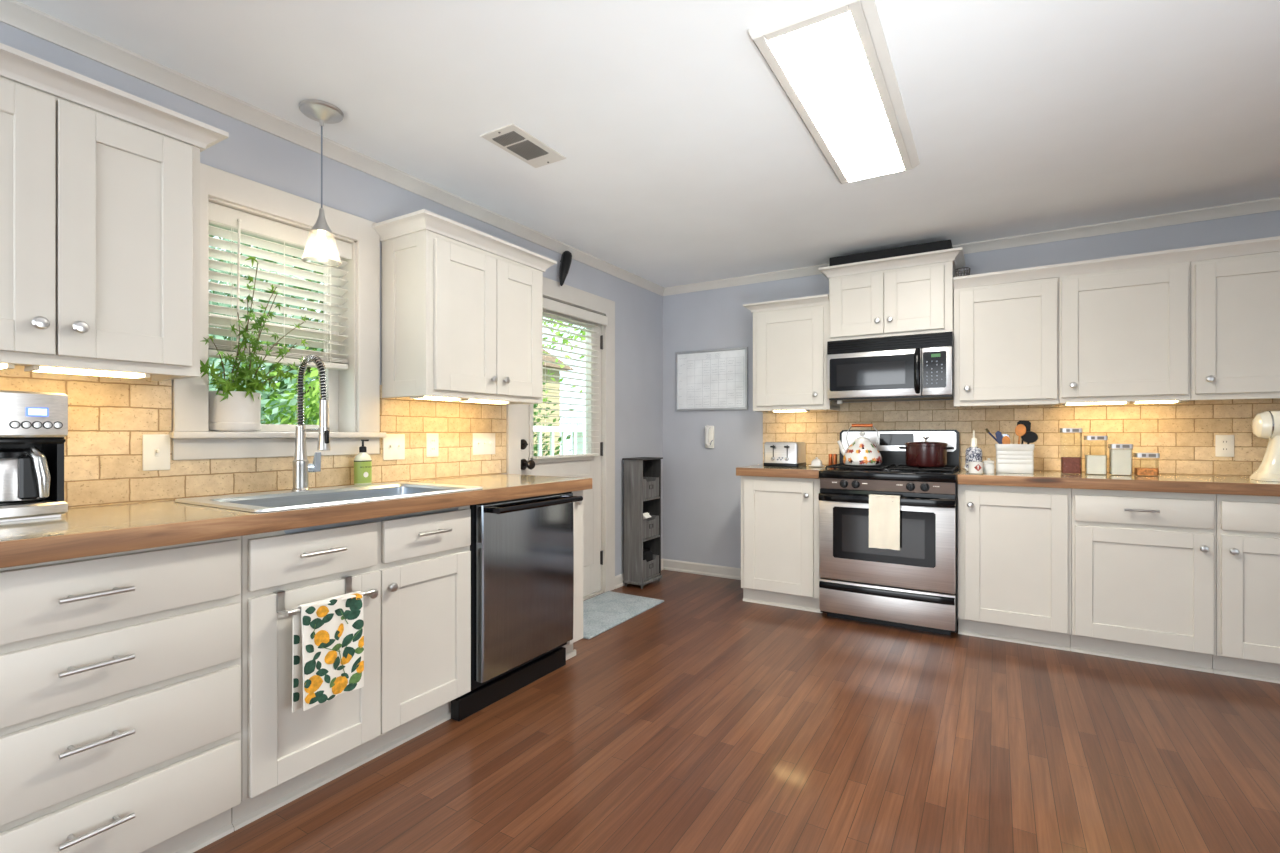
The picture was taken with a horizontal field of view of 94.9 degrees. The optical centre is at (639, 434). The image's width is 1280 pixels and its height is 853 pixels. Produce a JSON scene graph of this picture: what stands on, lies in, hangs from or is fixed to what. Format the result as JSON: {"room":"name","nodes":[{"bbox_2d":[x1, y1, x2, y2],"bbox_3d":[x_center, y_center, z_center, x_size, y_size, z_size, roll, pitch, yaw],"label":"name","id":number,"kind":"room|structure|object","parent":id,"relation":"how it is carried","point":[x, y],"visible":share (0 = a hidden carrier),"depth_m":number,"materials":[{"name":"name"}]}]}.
{"room":"kitchen","nodes":[
{"label":"kitchen","id":0,"kind":"room"},
{"bbox_2d":[0,22,662,575],"bbox_3d":[-1.624,-0.046,2.126,0.160,2.360,7.060,0,0,31],"label":"wall","id":1,"kind":"structure","parent":0,"point":[249,152],"depth_m":2.73,"materials":[{"name":"paint"}]},
{"bbox_2d":[0,43,228,380],"bbox_3d":[-1.636,-0.559,1.595,0.363,0.762,0.770,0,0,31],"label":"upper cabinet","id":2,"kind":"object","parent":1,"relation":"attached to","point":[100,182],"visible":1,"depth_m":1.58,"materials":[{"name":"white paint"}]},
{"bbox_2d":[0,363,14,369],"bbox_3d":[-1.713,-0.184,1.440,0.080,0.026,0.235,0,0,31],"label":"light","id":3,"kind":"object","parent":2,"relation":"attached to","point":[3,366],"visible":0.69,"depth_m":1.51,"materials":[{"name":"white plastic"}]},
{"bbox_2d":[24,365,149,378],"bbox_3d":[-1.569,-0.184,1.677,0.080,0.026,0.250,0,0,31],"label":"light","id":4,"kind":"object","parent":2,"relation":"attached to","point":[29,368],"visible":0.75,"depth_m":1.65,"materials":[{"name":"white plastic"}]},
{"bbox_2d":[0,365,506,507],"bbox_3d":[-1.371,-0.003,2.380,0.010,0.448,2.318,0,0,31],"label":"tile backsplash","id":5,"kind":"structure","parent":1,"relation":"attached to","point":[108,417],"depth_m":2.02,"materials":[{"name":"tile"}]},
{"bbox_2d":[142,434,169,470],"bbox_3d":[-1.609,0.059,1.959,0.018,0.120,0.076,0,0,31],"label":"wall plate","id":6,"kind":"object","parent":5,"relation":"attached to","point":[155,447],"visible":1,"depth_m":1.96,"materials":[{"name":"white plastic"}]},
{"bbox_2d":[383,434,404,459],"bbox_3d":[-1.140,0.058,2.733,0.018,0.120,0.115,0,0,31],"label":"wall plate","id":7,"kind":"object","parent":5,"relation":"attached to","point":[393,444],"visible":0.94,"depth_m":2.73,"materials":[{"name":"white plastic"}]},
{"bbox_2d":[426,433,438,456],"bbox_3d":[-1.031,0.052,2.922,0.008,0.118,0.073,0,0,31],"label":"wall plate","id":8,"kind":"object","parent":5,"relation":"attached to","point":[432,439],"visible":1,"depth_m":2.92,"materials":[{"name":"white plastic"}]},
{"bbox_2d":[430,438,435,451],"bbox_3d":[-1.029,0.052,2.921,0.002,0.073,0.033,0,0,31],"label":"socket","id":9,"kind":"object","parent":8,"relation":"attached to","point":[432,440],"depth_m":2.92,"materials":[{"name":"white plastic"}]},
{"bbox_2d":[473,433,494,454],"bbox_3d":[-0.848,0.051,3.215,0.018,0.118,0.165,0,0,31],"label":"wall plate","id":10,"kind":"object","parent":5,"relation":"attached to","point":[483,443],"visible":1,"depth_m":3.21,"materials":[{"name":"white plastic"}]},
{"bbox_2d":[169,163,385,459],"bbox_3d":[-1.442,-0.434,2.371,0.198,1.044,0.808,0,0,31],"label":"window","id":11,"kind":"structure","parent":1,"relation":"in","point":[353,393],"depth_m":2.42,"materials":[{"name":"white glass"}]},
{"bbox_2d":[200,255,308,430],"bbox_3d":[-1.483,-0.330,2.194,0.252,0.636,0.422,0,0,31],"label":"potted plant","id":12,"kind":"object","parent":11,"relation":"on","point":[230,409],"visible":0.97,"depth_m":2.15,"materials":[{"name":"green plant"}]},
{"bbox_2d":[209,202,351,372],"bbox_3d":[-1.439,-0.514,2.367,0.083,0.655,0.567,0,0,31],"label":"window blind","id":13,"kind":"object","parent":11,"relation":"attached to","point":[218,214],"visible":0.78,"depth_m":2.35,"materials":[{"name":"white plastic"}]},
{"bbox_2d":[0,0,664,295],"bbox_3d":[-1.578,-1.198,2.005,0.044,0.057,6.900,0,0,31],"label":"trim","id":14,"kind":"structure","parent":1,"relation":"attached to","point":[14,13],"depth_m":2.20,"materials":[{"name":"white wood"}]},
{"bbox_2d":[372,209,556,404],"bbox_3d":[-0.832,-0.555,2.920,0.363,0.774,0.870,0,0,31],"label":"upper cabinet","id":15,"kind":"object","parent":1,"relation":"attached to","point":[462,305],"visible":1,"depth_m":2.68,"materials":[{"name":"white paint"}]},
{"bbox_2d":[410,396,461,400],"bbox_3d":[-0.939,-0.174,2.716,0.080,0.026,0.230,0,0,31],"label":"light","id":16,"kind":"object","parent":15,"relation":"attached to","point":[419,397],"visible":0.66,"depth_m":2.70,"materials":[{"name":"white plastic"}]},
{"bbox_2d":[457,398,509,403],"bbox_3d":[-0.788,-0.174,2.964,0.080,0.026,0.290,0,0,31],"label":"light","id":17,"kind":"object","parent":15,"relation":"attached to","point":[463,399],"visible":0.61,"depth_m":2.95,"materials":[{"name":"white plastic"}]},
{"bbox_2d":[506,277,614,600],"bbox_3d":[-0.527,0.079,3.876,0.222,2.109,1.101,0,0,31],"label":"door","id":18,"kind":"structure","parent":1,"relation":"in","point":[598,501],"depth_m":4.14,"materials":[{"name":"white wood"}]},
{"bbox_2d":[559,251,571,285],"bbox_3d":[-0.474,-1.060,3.765,0.079,0.236,0.092,0,0,-4],"label":"wall ornament","id":19,"kind":"object","parent":1,"relation":"attached to","point":[566,259],"visible":1,"depth_m":3.73,"materials":[{"name":"black plastic"}]},
{"bbox_2d":[533,297,607,458],"bbox_3d":[-0.460,-0.345,3.847,0.054,0.987,0.810,0,0,31],"label":"door blind","id":20,"kind":"object","parent":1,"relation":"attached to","point":[548,304],"visible":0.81,"depth_m":3.82,"materials":[{"name":"white plastic"}]},
{"bbox_2d":[615,559,663,588],"bbox_3d":[0.006,1.091,4.639,0.022,0.086,0.752,0,0,31],"label":"baseboard","id":21,"kind":"structure","parent":1,"relation":"attached to","point":[619,579],"depth_m":4.38,"materials":[{"name":"white wood"}]},
{"bbox_2d":[17,0,1279,287],"bbox_3d":[0.419,-1.286,0.770,5.060,0.120,7.260,0,0,31],"label":"ceiling","id":22,"kind":"structure","parent":0,"point":[688,160],"depth_m":2.18,"materials":[{"name":"paint"}]},
{"bbox_2d":[299,99,343,266],"bbox_3d":[-1.204,-0.940,2.222,0.148,0.573,0.148,0,0,31],"label":"pendant lamp","id":23,"kind":"object","parent":22,"relation":"hanging from","point":[323,112],"visible":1,"depth_m":2.21,"materials":[{"name":"white glass"}]},
{"bbox_2d":[480,123,565,167],"bbox_3d":[-0.489,-1.220,2.501,0.180,0.012,0.338,0,0,31],"label":"ceiling vent","id":24,"kind":"object","parent":22,"relation":"in","point":[511,138],"visible":1,"depth_m":2.48,"materials":[{"name":"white metal"}]},
{"bbox_2d":[748,0,919,183],"bbox_3d":[0.792,-1.212,2.207,0.347,0.027,1.220,0,0,31],"label":"recessed light","id":25,"kind":"object","parent":22,"relation":"in","point":[831,59],"visible":1,"depth_m":2.00,"materials":[{"name":"white plastic"}]},
{"bbox_2d":[193,570,1279,852],"bbox_3d":[0.419,1.194,0.770,5.060,0.120,7.260,0,0,31],"label":"floor","id":26,"kind":"structure","parent":0,"point":[708,719],"depth_m":2.05,"materials":[{"name":"brown wood"}]},
{"bbox_2d":[0,536,241,852],"bbox_3d":[-1.517,0.705,1.510,0.638,0.858,0.658,0,0,31],"label":"base cabinet","id":27,"kind":"object","parent":26,"relation":"on","point":[121,672],"visible":0.99,"depth_m":1.41,"materials":[{"name":"white paint"}]},
{"bbox_2d":[232,505,470,830],"bbox_3d":[-1.128,0.705,2.151,0.638,0.858,0.838,0,0,31],"label":"base cabinet","id":28,"kind":"object","parent":26,"relation":"on","point":[417,618],"visible":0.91,"depth_m":1.95,"materials":[{"name":"white paint"}]},
{"bbox_2d":[0,474,591,567],"bbox_3d":[-1.104,0.248,2.185,0.649,0.054,2.260,0,0,31],"label":"countertop","id":29,"kind":"structure","parent":28,"relation":"on","point":[86,531],"depth_m":1.61,"materials":[{"name":"wood"}]},
{"bbox_2d":[0,390,67,521],"bbox_3d":[-1.682,0.055,1.531,0.238,0.332,0.233,0,0,31],"label":"coffee maker","id":30,"kind":"object","parent":29,"relation":"on","point":[28,419],"visible":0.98,"depth_m":1.53,"materials":[{"name":"silver metal"}]},
{"bbox_2d":[0,447,50,502],"bbox_3d":[-1.631,0.102,1.536,0.183,0.142,0.134,0,0,31],"label":"coffee carafe","id":31,"kind":"object","parent":30,"relation":"in","point":[24,472],"visible":1,"depth_m":1.51,"materials":[{"name":"silver metal"}]},
{"bbox_2d":[291,354,330,490],"bbox_3d":[-1.217,-0.044,2.211,0.208,0.512,0.098,0,0,31],"label":"spring faucet","id":32,"kind":"object","parent":29,"relation":"on","point":[301,466],"visible":1,"depth_m":2.21,"materials":[{"name":"silver metal"}]},
{"bbox_2d":[174,481,482,533],"bbox_3d":[-1.086,0.305,2.165,0.540,0.186,0.865,0,0,31],"label":"sink","id":33,"kind":"object","parent":29,"relation":"in","point":[285,499],"visible":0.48,"depth_m":2.15,"materials":[{"name":"metal"}]},
{"bbox_2d":[354,440,371,484],"bbox_3d":[-1.198,0.121,2.540,0.043,0.199,0.072,0,0,31],"label":"soap bottle","id":34,"kind":"object","parent":29,"relation":"on","point":[362,461],"visible":0.98,"depth_m":2.52,"materials":[{"name":"plastic"}]},
{"bbox_2d":[273,575,374,616],"bbox_3d":[-0.973,0.491,1.818,0.094,0.060,0.272,0,0,31],"label":"towel bar","id":35,"kind":"object","parent":28,"relation":"attached to","point":[348,579],"visible":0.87,"depth_m":1.73,"materials":[{"name":"silver metal"}]},
{"bbox_2d":[292,591,363,711],"bbox_3d":[-0.948,0.653,1.789,0.058,0.312,0.201,0,0,31],"label":"towel","id":36,"kind":"object","parent":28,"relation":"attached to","point":[328,634],"visible":1,"depth_m":1.77,"materials":[{"name":"fabric"}]},
{"bbox_2d":[451,492,582,720],"bbox_3d":[-0.733,0.705,2.726,0.682,0.858,0.681,0,0,31],"label":"dishwasher","id":37,"kind":"object","parent":26,"relation":"on","point":[522,549],"visible":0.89,"depth_m":2.54,"materials":[{"name":"black metal"}]},
{"bbox_2d":[562,490,582,659],"bbox_3d":[-0.560,0.705,3.092,0.634,0.858,0.115,0,0,31],"label":"end panel","id":38,"kind":"object","parent":26,"relation":"on","point":[577,506],"visible":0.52,"depth_m":2.95,"materials":[{"name":"white paint"}]},
{"bbox_2d":[583,591,663,639],"bbox_3d":[-0.254,1.127,3.731,0.460,0.012,0.865,0,0,31],"label":"door mat","id":39,"kind":"object","parent":26,"relation":"on","point":[602,612],"visible":0.7,"depth_m":3.77,"materials":[{"name":"grey fabric"}]},
{"bbox_2d":[622,457,662,588],"bbox_3d":[0.024,0.655,4.468,0.178,0.957,0.307,0,0,31],"label":"tower","id":40,"kind":"object","parent":26,"relation":"on","point":[635,469],"visible":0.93,"depth_m":4.36,"materials":[{"name":"grey wood"}]},
{"bbox_2d":[643,477,658,498],"bbox_3d":[0.024,0.405,4.467,0.147,0.148,0.243,0,0,31],"label":"storage bin","id":41,"kind":"object","parent":40,"relation":"on","point":[650,484],"visible":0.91,"depth_m":4.45,"materials":[{"name":"grey fabric"}]},
{"bbox_2d":[643,515,658,538],"bbox_3d":[0.024,0.701,4.467,0.147,0.150,0.243,0,0,31],"label":"storage bin","id":42,"kind":"object","parent":40,"relation":"on","point":[650,525],"visible":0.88,"depth_m":4.44,"materials":[{"name":"grey fabric"}]},
{"bbox_2d":[643,512,650,518],"bbox_3d":[0.047,0.611,4.394,0.067,0.054,0.128,0,0,31],"label":"paper stack","id":43,"kind":"object","parent":42,"relation":"in","point":[645,515],"visible":0.76,"depth_m":4.37,"materials":[{"name":"white paper"}]},
{"bbox_2d":[643,555,658,578],"bbox_3d":[0.024,1.001,4.467,0.147,0.140,0.243,0,0,31],"label":"storage bin","id":44,"kind":"object","parent":40,"relation":"on","point":[650,568],"visible":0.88,"depth_m":4.43,"materials":[{"name":"grey fabric"}]},
{"bbox_2d":[643,549,652,561],"bbox_3d":[0.022,0.969,4.461,0.118,0.186,0.140,0,0,31],"label":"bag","id":45,"kind":"object","parent":44,"relation":"in","point":[647,553],"visible":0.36,"depth_m":4.42,"materials":[{"name":"black fabric"}]},
{"bbox_2d":[741,476,821,612],"bbox_3d":[1.046,0.705,4.065,0.531,0.858,0.631,0,0,31],"label":"base cabinet","id":46,"kind":"object","parent":26,"relation":"on","point":[780,515],"visible":0.91,"depth_m":3.83,"materials":[{"name":"white paint"}]},
{"bbox_2d":[736,464,828,478],"bbox_3d":[1.041,0.248,4.071,0.550,0.054,0.631,0,0,31],"label":"countertop","id":47,"kind":"structure","parent":46,"relation":"on","point":[760,470],"depth_m":3.83,"materials":[{"name":"wood"}]},
{"bbox_2d":[764,442,805,466],"bbox_3d":[1.009,0.136,4.093,0.237,0.169,0.240,0,0,31],"label":"toaster","id":48,"kind":"object","parent":47,"relation":"on","point":[776,454],"visible":1,"depth_m":4.01,"materials":[{"name":"silver metal"}]},
{"bbox_2d":[808,457,824,466],"bbox_3d":[1.208,0.187,4.016,0.112,0.067,0.112,0,0,31],"label":"butter dish","id":49,"kind":"object","parent":47,"relation":"on","point":[816,462],"visible":1,"depth_m":3.99,"materials":[{"name":"white ceramic"}]},
{"bbox_2d":[829,454,832,464],"bbox_3d":[1.344,0.178,4.144,0.027,0.085,0.027,0,0,31],"label":"shaker","id":50,"kind":"object","parent":47,"relation":"on","point":[830,455],"visible":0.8,"depth_m":4.13,"materials":[{"name":"orange metal"}]},
{"bbox_2d":[833,454,836,464],"bbox_3d":[1.371,0.178,4.128,0.027,0.085,0.027,0,0,31],"label":"shaker","id":51,"kind":"object","parent":47,"relation":"on","point":[834,455],"visible":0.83,"depth_m":4.12,"materials":[{"name":"orange metal"}]},
{"bbox_2d":[818,430,961,634],"bbox_3d":[1.577,0.551,3.691,0.755,1.165,0.715,0,0,31],"label":"gas stove","id":52,"kind":"object","parent":26,"relation":"on","point":[914,586],"depth_m":3.45,"materials":[{"name":"silver metal"}]},
{"bbox_2d":[837,424,881,465],"bbox_3d":[1.435,0.063,3.792,0.240,0.266,0.240,0,0,-14],"label":"kettle","id":53,"kind":"object","parent":52,"relation":"on","point":[862,452],"visible":1,"depth_m":3.72,"materials":[{"name":"white ceramic"}]},
{"bbox_2d":[869,494,900,549],"bbox_3d":[1.412,0.503,3.390,0.166,0.306,0.052,0,0,31],"label":"dish towel","id":54,"kind":"object","parent":52,"relation":"hanging from","point":[884,514],"visible":1,"depth_m":3.37,"materials":[{"name":"fabric"}]},
{"bbox_2d":[819,467,961,482],"bbox_3d":[1.589,0.242,3.706,0.751,0.046,0.646,0,0,31],"label":"cooktop","id":55,"kind":"object","parent":52,"relation":"in","point":[833,474],"depth_m":3.47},
{"bbox_2d":[905,445,946,466],"bbox_3d":[1.765,0.129,3.627,0.236,0.134,0.236,0,0,31],"label":"pot","id":56,"kind":"object","parent":52,"relation":"on","point":[916,455],"depth_m":3.53,"materials":[{"name":"red metal"}]},
{"bbox_2d":[958,484,1070,650],"bbox_3d":[2.146,0.705,3.398,0.517,0.858,0.631,0,0,31],"label":"base cabinet","id":57,"kind":"object","parent":26,"relation":"on","point":[1014,542],"visible":0.96,"depth_m":3.16,"materials":[{"name":"white paint"}]},
{"bbox_2d":[1070,489,1215,672],"bbox_3d":[2.601,0.705,3.118,0.547,0.858,0.638,0,0,31],"label":"base cabinet","id":58,"kind":"object","parent":26,"relation":"on","point":[1143,563],"visible":0.94,"depth_m":2.88,"materials":[{"name":"white paint"}]},
{"bbox_2d":[1212,494,1279,683],"bbox_3d":[3.079,0.705,2.829,0.566,0.858,0.638,0,0,31],"label":"base cabinet","id":59,"kind":"object","parent":26,"relation":"on","point":[1247,526],"visible":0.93,"depth_m":2.69,"materials":[{"name":"white paint"}]},
{"bbox_2d":[957,469,1279,496],"bbox_3d":[2.629,0.248,3.108,1.644,0.054,0.631,0,0,31],"label":"countertop","id":60,"kind":"structure","parent":59,"relation":"on","point":[1202,484],"depth_m":2.93,"materials":[{"name":"wood"}]},
{"bbox_2d":[965,430,981,471],"bbox_3d":[1.970,0.098,3.467,0.088,0.246,0.088,0,0,31],"label":"oil bottle","id":61,"kind":"object","parent":60,"relation":"on","point":[973,453],"visible":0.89,"depth_m":3.44,"materials":[{"name":"beige ceramic"}]},
{"bbox_2d":[964,462,982,473],"bbox_3d":[1.896,0.187,3.329,0.074,0.067,0.104,0,0,8],"label":"mug","id":62,"kind":"object","parent":60,"relation":"on","point":[973,467],"visible":1,"depth_m":3.29,"materials":[{"name":"white ceramic"}]},
{"bbox_2d":[983,458,993,473],"bbox_3d":[1.984,0.177,3.342,0.054,0.087,0.054,0,0,31],"label":"jar","id":63,"kind":"object","parent":60,"relation":"on","point":[988,467],"visible":1,"depth_m":3.32,"materials":[{"name":"white ceramic"}]},
{"bbox_2d":[995,444,1034,473],"bbox_3d":[2.172,0.138,3.409,0.190,0.166,0.152,0,0,31],"label":"utensil crock","id":64,"kind":"object","parent":60,"relation":"on","point":[1010,458],"visible":1,"depth_m":3.35,"materials":[{"name":"white ceramic"}]},
{"bbox_2d":[995,431,1002,443],"bbox_3d":[2.122,0.093,3.446,0.067,0.230,0.015,0,0,16],"label":"spatula","id":65,"kind":"object","parent":64,"relation":"in","point":[998,434],"visible":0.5,"depth_m":3.45,"materials":[{"name":"blue plastic"}]},
{"bbox_2d":[1002,436,1009,443],"bbox_3d":[2.119,0.107,3.401,0.042,0.200,0.031,0,0,31],"label":"wooden spoon","id":66,"kind":"object","parent":64,"relation":"in","point":[1006,440],"visible":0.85,"depth_m":3.39,"materials":[{"name":"brown wood"}]},
{"bbox_2d":[1015,424,1025,443],"bbox_3d":[2.182,0.073,3.379,0.025,0.268,0.061,0,0,-37],"label":"wooden spoon","id":67,"kind":"object","parent":64,"relation":"in","point":[1020,430],"visible":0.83,"depth_m":3.37,"materials":[{"name":"brown wood"}]},
{"bbox_2d":[1017,420,1030,443],"bbox_3d":[2.236,0.062,3.424,0.071,0.290,0.017,0,0,31],"label":"slotted turner","id":68,"kind":"object","parent":64,"relation":"in","point":[1027,424],"visible":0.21,"depth_m":3.42,"materials":[{"name":"black plastic"}]},
{"bbox_2d":[1021,431,1037,443],"bbox_3d":[2.237,0.093,3.375,0.083,0.228,0.030,0,0,31],"label":"ladle","id":69,"kind":"object","parent":64,"relation":"in","point":[1029,436],"visible":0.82,"depth_m":3.36,"materials":[{"name":"black plastic"}]},
{"bbox_2d":[1060,428,1082,473],"bbox_3d":[2.440,0.092,3.327,0.098,0.256,0.100,0,0,31],"label":"canister","id":70,"kind":"object","parent":60,"relation":"on","point":[1068,465],"visible":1,"depth_m":3.30,"materials":[{"name":"clear glass"}]},
{"bbox_2d":[1084,436,1107,474],"bbox_3d":[2.535,0.114,3.270,0.098,0.214,0.100,0,0,31],"label":"canister","id":71,"kind":"object","parent":60,"relation":"on","point":[1094,464],"visible":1,"depth_m":3.24,"materials":[{"name":"clear glass"}]},
{"bbox_2d":[1108,444,1132,475],"bbox_3d":[2.628,0.136,3.214,0.098,0.169,0.100,0,0,31],"label":"canister","id":72,"kind":"object","parent":60,"relation":"on","point":[1120,457],"visible":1,"depth_m":3.18,"materials":[{"name":"clear glass"}]},
{"bbox_2d":[1133,453,1159,475],"bbox_3d":[2.720,0.160,3.158,0.098,0.122,0.100,0,0,31],"label":"canister","id":73,"kind":"object","parent":60,"relation":"on","point":[1138,471],"visible":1,"depth_m":3.12,"materials":[{"name":"clear glass"}]},
{"bbox_2d":[1250,410,1279,481],"bbox_3d":[3.147,0.051,2.788,0.337,0.339,0.210,0,0,31],"label":"stand mixer","id":74,"kind":"object","parent":60,"relation":"on","point":[1266,425],"visible":1,"depth_m":2.81,"materials":[{"name":"beige metal"}]},
{"bbox_2d":[663,210,1279,567],"bbox_3d":[2.328,-0.046,3.765,4.900,2.360,0.160,0,0,31],"label":"wall","id":75,"kind":"structure","parent":0,"point":[702,487],"depth_m":4.67,"materials":[{"name":"blue paint"}]},
{"bbox_2d":[663,559,740,579],"bbox_3d":[0.582,1.091,4.716,0.928,0.086,0.022,0,0,31],"label":"baseboard","id":76,"kind":"structure","parent":75,"relation":"attached to","point":[673,565],"depth_m":4.75,"materials":[{"name":"white wood"}]},
{"bbox_2d":[705,425,713,447],"bbox_3d":[0.550,0.016,4.709,0.076,0.187,0.066,0,0,31],"label":"wall phone","id":77,"kind":"object","parent":75,"relation":"attached to","point":[709,430],"visible":1,"depth_m":4.70,"materials":[{"name":"white plastic"}]},
{"bbox_2d":[676,347,747,410],"bbox_3d":[0.568,-0.438,4.724,0.622,0.487,0.020,0,0,31],"label":"whiteboard","id":78,"kind":"object","parent":75,"relation":"attached to","point":[715,379],"visible":1,"depth_m":4.71,"materials":[{"name":"metal"}]},
{"bbox_2d":[743,294,839,411],"bbox_3d":[1.085,-0.551,4.208,0.595,0.763,0.363,0,0,31],"label":"upper cabinet","id":79,"kind":"object","parent":75,"relation":"attached to","point":[791,336],"visible":0.96,"depth_m":4.07,"materials":[{"name":"white paint"}]},
{"bbox_2d":[772,410,809,411],"bbox_3d":[1.075,-0.175,4.197,0.250,0.026,0.080,0,0,31],"label":"light","id":80,"kind":"object","parent":79,"relation":"attached to","point":[782,410],"visible":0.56,"depth_m":4.16,"materials":[{"name":"white plastic"}]},
{"bbox_2d":[819,247,964,340],"bbox_3d":[1.645,-0.863,3.850,0.838,0.488,0.393,0,0,31],"label":"upper cabinet","id":81,"kind":"object","parent":75,"relation":"attached to","point":[912,294],"visible":0.95,"depth_m":3.69,"materials":[{"name":"white paint"}]},
{"bbox_2d":[827,332,953,403],"bbox_3d":[1.630,-0.409,3.821,0.728,0.410,0.444,0,0,31],"label":"microwave","id":82,"kind":"object","parent":81,"relation":"attached to","point":[916,366],"visible":0.98,"depth_m":3.67,"materials":[{"name":"silver metal"}]},
{"bbox_2d":[829,240,952,265],"bbox_3d":[1.630,-1.141,3.828,0.716,0.068,0.255,0,0,31],"label":"box","id":83,"kind":"object","parent":81,"relation":"on","point":[945,244],"visible":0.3,"depth_m":3.71,"materials":[{"name":"black"}]},
{"bbox_2d":[663,197,1279,295],"bbox_3d":[2.189,-1.198,3.729,4.700,0.057,0.044,0,0,31],"label":"trim","id":84,"kind":"structure","parent":75,"relation":"attached to","point":[1270,204],"depth_m":3.50,"materials":[{"name":"white wood"}]},
{"bbox_2d":[954,277,1058,407],"bbox_3d":[2.192,-0.527,3.539,0.521,0.711,0.359,0,0,31],"label":"upper cabinet","id":85,"kind":"object","parent":75,"relation":"attached to","point":[1006,335],"visible":1,"depth_m":3.41,"materials":[{"name":"white paint"}]},
{"bbox_2d":[955,267,970,276],"bbox_3d":[1.988,-0.958,3.620,0.086,0.122,0.086,0,0,31],"label":"wire basket","id":86,"kind":"object","parent":85,"relation":"on","point":[967,272],"visible":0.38,"depth_m":3.60,"materials":[{"name":"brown metal"}]},
{"bbox_2d":[763,398,1279,475],"bbox_3d":[2.225,0.013,3.728,2.998,0.480,0.010,0,0,31],"label":"tile backsplash","id":87,"kind":"structure","parent":75,"relation":"attached to","point":[1183,434],"depth_m":3.49,"materials":[{"name":"tile"}]},
{"bbox_2d":[1215,435,1233,456],"bbox_3d":[3.144,0.060,3.159,0.074,0.117,0.008,0,0,31],"label":"wall plate","id":88,"kind":"object","parent":87,"relation":"attached to","point":[1224,444],"visible":1,"depth_m":3.16,"materials":[{"name":"white plastic"}]},
{"bbox_2d":[1221,439,1228,452],"bbox_3d":[3.143,0.060,3.157,0.033,0.073,0.002,0,0,31],"label":"socket","id":89,"kind":"object","parent":88,"relation":"attached to","point":[1224,442],"depth_m":3.16,"materials":[{"name":"white plastic"}]},
{"bbox_2d":[1058,261,1190,404],"bbox_3d":[2.651,-0.531,3.261,0.549,0.710,0.359,0,0,31],"label":"upper cabinet","id":90,"kind":"object","parent":75,"relation":"attached to","point":[1125,334],"visible":0.97,"depth_m":3.13,"materials":[{"name":"white paint"}]},
{"bbox_2d":[1063,402,1129,404],"bbox_3d":[2.555,-0.182,3.300,0.290,0.026,0.080,0,0,31],"label":"light","id":91,"kind":"object","parent":90,"relation":"attached to","point":[1093,403],"visible":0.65,"depth_m":3.28,"materials":[{"name":"white plastic"}]},
{"bbox_2d":[953,236,1279,288],"bbox_3d":[2.691,-0.918,3.245,1.680,0.071,0.344,0,0,31],"label":"crown molding","id":92,"kind":"structure","parent":90,"relation":"attached to","point":[1270,244],"depth_m":3.12,"materials":[{"name":"white wood"}]},
{"bbox_2d":[1130,401,1180,403],"bbox_3d":[2.775,-0.182,3.166,0.195,0.026,0.080,0,0,31],"label":"light","id":93,"kind":"object","parent":90,"relation":"attached to","point":[1137,402],"visible":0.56,"depth_m":3.15,"materials":[{"name":"white plastic"}]},
{"bbox_2d":[1180,251,1279,402],"bbox_3d":[3.142,-0.531,2.963,0.596,0.710,0.359,0,0,31],"label":"upper cabinet","id":94,"kind":"object","parent":75,"relation":"attached to","point":[1235,301],"visible":0.94,"depth_m":2.91,"materials":[{"name":"white paint"}]},
{"label":"outside","id":95,"kind":"structure","parent":0,"visible":0},
{"bbox_3d":[-8.018,1.409,7.020,15.830,0.150,23.000,0,0,31],"label":"ground","id":96,"kind":"structure","parent":95,"visible":0},
{"bbox_2d":[209,334,316,424],"bbox_3d":[-3.491,0.141,4.935,2.413,2.391,2.159,0,0,17],"label":"shrub","id":97,"kind":"object","parent":96,"relation":"on","point":[275,411],"visible":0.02,"depth_m":5.09,"materials":[{"name":"green plant"}]},
{"bbox_2d":[209,234,323,421],"bbox_3d":[-5.418,-1.144,6.143,5.473,4.967,5.348,0,0,-29],"label":"tree","id":98,"kind":"object","parent":96,"relation":"on","point":[268,365],"visible":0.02,"depth_m":6.29,"materials":[{"name":"green plant"}]},
{"bbox_2d":[209,226,323,421],"bbox_3d":[-5.169,-1.562,8.350,5.788,5.805,5.491,0,0,40],"label":"tree","id":99,"kind":"object","parent":96,"relation":"on","point":[308,370],"visible":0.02,"depth_m":8.11,"materials":[{"name":"green plant"}]},
{"bbox_2d":[242,341,320,424],"bbox_3d":[-2.814,0.204,5.674,2.174,2.265,2.347,0,0,-20],"label":"shrub","id":100,"kind":"object","parent":96,"relation":"on","point":[313,402],"visible":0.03,"depth_m":5.20,"materials":[{"name":"green plant"}]},
{"bbox_2d":[261,288,584,454],"bbox_3d":[-2.800,-1.353,10.076,6.005,5.385,5.298,0,0,-10],"label":"tree","id":101,"kind":"object","parent":96,"relation":"on","point":[564,341],"visible":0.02,"depth_m":9.34,"materials":[{"name":"green plant"}]},
{"bbox_2d":[534,349,573,455],"bbox_3d":[-5.278,-1.067,16.585,5.400,4.800,4.200,0,0,31],"label":"house","id":102,"kind":"structure","parent":96,"relation":"on","point":[547,358],"depth_m":16.64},
{"bbox_2d":[534,380,576,455],"bbox_3d":[-1.801,0.161,8.505,2.523,2.353,2.260,0,0,6],"label":"shrub","id":103,"kind":"object","parent":96,"relation":"on","point":[535,405],"visible":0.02,"depth_m":8.76,"materials":[{"name":"green plant"}]},
{"bbox_2d":[534,421,584,455],"bbox_3d":[-0.629,0.594,6.604,0.100,1.480,3.350,0,0,31],"label":"porch railing","id":104,"kind":"object","parent":96,"relation":"on","point":[581,424],"visible":0.12,"depth_m":6.28,"materials":[{"name":"white wood"}]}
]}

